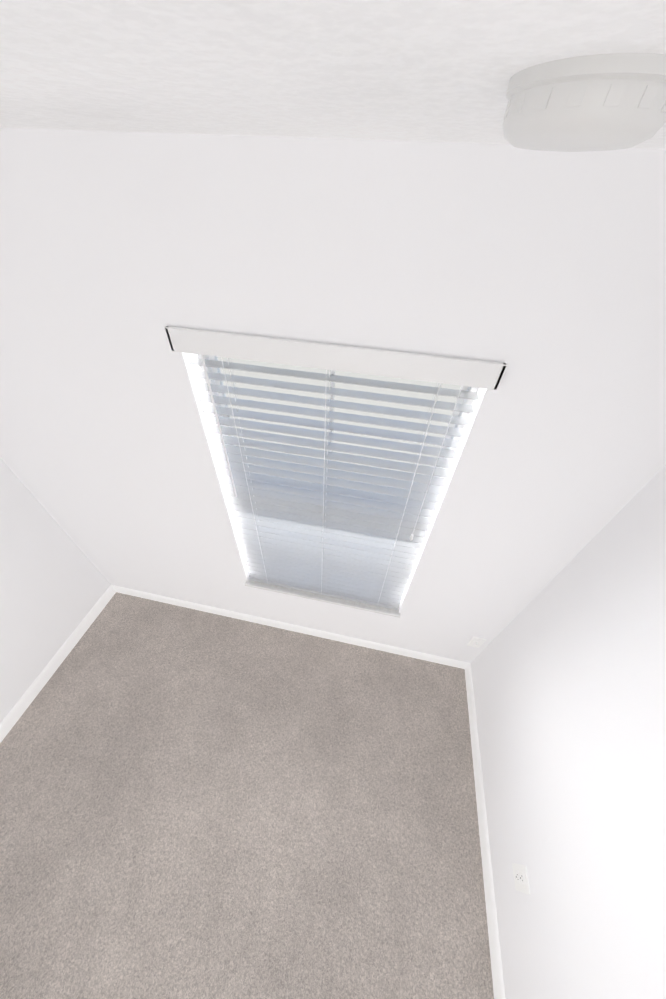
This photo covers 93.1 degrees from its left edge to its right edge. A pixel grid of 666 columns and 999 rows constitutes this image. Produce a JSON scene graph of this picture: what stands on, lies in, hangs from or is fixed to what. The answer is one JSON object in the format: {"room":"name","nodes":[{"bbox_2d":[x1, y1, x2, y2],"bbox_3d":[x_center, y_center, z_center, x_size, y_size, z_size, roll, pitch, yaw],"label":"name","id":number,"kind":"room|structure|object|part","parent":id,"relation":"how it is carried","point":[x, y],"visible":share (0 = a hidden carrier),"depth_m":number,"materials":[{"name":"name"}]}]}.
{"room":"empty bedroom","nodes":[
{"label":"empty bedroom","id":0,"kind":"room"},
{"bbox_2d":[0,458,110,722],"bbox_3d":[-2.246,1.476,0.021,0.140,2.440,5.043,10,45,7],"label":"wall","id":1,"kind":"structure","parent":0,"point":[55,584],"depth_m":1.90,"materials":[{"name":"white paint"}]},
{"bbox_2d":[0,585,115,742],"bbox_3d":[-2.214,2.327,0.836,0.014,0.088,4.763,10,45,7],"label":"baseboard","id":2,"kind":"structure","parent":1,"relation":"attached to","point":[18,710],"depth_m":2.09,"materials":[{"name":"white wood"}]},
{"bbox_2d":[0,592,493,998],"bbox_3d":[-0.878,2.611,0.736,3.026,0.080,5.043,10,45,7],"label":"floor","id":3,"kind":"structure","parent":0,"point":[196,804],"depth_m":1.64,"materials":[{"name":"grey carpet"}]},
{"bbox_2d":[0,128,665,662],"bbox_3d":[-0.346,0.041,1.578,2.746,2.440,0.140,10,45,7],"label":"wall","id":4,"kind":"structure","parent":0,"point":[540,274],"depth_m":0.86,"materials":[{"name":"white paint"}]},
{"bbox_2d":[111,585,469,668],"bbox_3d":[-0.405,0.931,2.348,2.746,0.088,0.014,10,45,7],"label":"baseboard","id":5,"kind":"structure","parent":4,"relation":"attached to","point":[321,634],"depth_m":2.32,"materials":[{"name":"white wood"}]},
{"bbox_2d":[245,579,399,617],"bbox_3d":[-0.067,0.579,1.973,0.974,0.020,0.117,10,45,7],"label":"window sill","id":6,"kind":"structure","parent":4,"relation":"attached to","point":[328,599],"depth_m":1.93,"materials":[{"name":"wood"}]},
{"bbox_2d":[189,354,478,609],"bbox_3d":[-0.032,0.026,1.482,0.950,1.460,0.130,10,45,7],"label":"window","id":7,"kind":"structure","parent":4,"relation":"in","point":[363,511],"depth_m":1.30,"materials":[{"name":"white glass"}]},
{"bbox_3d":[-0.066,0.562,1.955,0.934,0.022,0.052,10,45,7],"label":"window blind bottom rail","id":8,"kind":"part","parent":7,"relation":"part of","materials":[{"name":"white plastic"}]},
{"bbox_2d":[201,355,461,601],"bbox_3d":[-0.040,0.067,1.454,0.822,1.400,0.074,10,45,7],"label":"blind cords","id":9,"kind":"object","parent":7,"relation":"attached to","point":[216,415],"visible":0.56,"depth_m":1.17,"materials":[{"name":"white fabric"}]},
{"bbox_2d":[164,326,506,389],"bbox_3d":[-0.023,-0.420,0.926,0.994,0.070,0.020,10,45,7],"label":"blind valance","id":10,"kind":"object","parent":7,"relation":"attached to","point":[435,369],"visible":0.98,"depth_m":0.91,"materials":[{"name":"white"}]},
{"bbox_3d":[-0.025,0.001,1.507,0.902,1.412,0.052,10,45,7],"label":"window sash","id":11,"kind":"part","parent":7,"relation":"part of","materials":[{"name":"white plastic"}]},
{"bbox_2d":[247,370,437,451],"bbox_3d":[-0.022,-0.006,1.515,0.854,1.412,0.022,10,45,7],"label":"window grille","id":12,"kind":"object","parent":7,"relation":"in","point":[332,386],"visible":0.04,"depth_m":1.21,"materials":[{"name":"white plastic"}]},
{"bbox_2d":[467,637,485,647],"bbox_3d":[0.881,0.882,1.937,0.076,0.124,0.016,10,45,7],"label":"outlet","id":13,"kind":"object","parent":4,"relation":"attached to","point":[477,642],"visible":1,"depth_m":1.93,"materials":[{"name":"white plastic"}]},
{"bbox_2d":[0,0,665,149],"bbox_3d":[-0.786,0.810,-1.037,3.026,0.100,5.043,10,45,7],"label":"ceiling","id":14,"kind":"structure","parent":0,"point":[421,70],"depth_m":0.25,"materials":[{"name":"white paint"}]},
{"bbox_2d":[503,53,665,151],"bbox_3d":[0.213,-0.328,0.270,0.132,0.039,0.132,10,45,7],"label":"ceiling light","id":15,"kind":"object","parent":14,"relation":"attached to","point":[605,102],"visible":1,"depth_m":0.23,"materials":[{"name":"white glass"}]},
{"bbox_2d":[471,465,665,998],"bbox_3d":[0.581,1.952,-0.315,0.140,2.440,5.043,10,45,7],"label":"wall","id":16,"kind":"structure","parent":0,"point":[568,666],"depth_m":1.06,"materials":[{"name":"white paint"}]},
{"bbox_2d":[465,663,505,998],"bbox_3d":[0.463,2.777,0.518,0.014,0.088,4.763,10,45,7],"label":"baseboard","id":17,"kind":"structure","parent":16,"relation":"attached to","point":[496,961],"depth_m":1.56,"materials":[{"name":"white"}]},
{"bbox_2d":[512,863,530,894],"bbox_3d":[0.764,1.544,1.288,0.009,0.124,0.076,10,45,7],"label":"electrical outlet","id":18,"kind":"object","parent":16,"relation":"attached to","point":[520,875],"visible":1,"depth_m":1.28,"materials":[{"name":"white plastic"}]},
{"label":"outside","id":19,"kind":"structure","parent":0,"visible":0},
{"bbox_2d":[218,357,460,475],"bbox_3d":[0.806,-6.130,14.356,80.000,0.200,25.000,10,45,7],"label":"sky","id":20,"kind":"structure","parent":19,"point":[316,382],"depth_m":11.80,"materials":[{"name":"white"}]}
]}

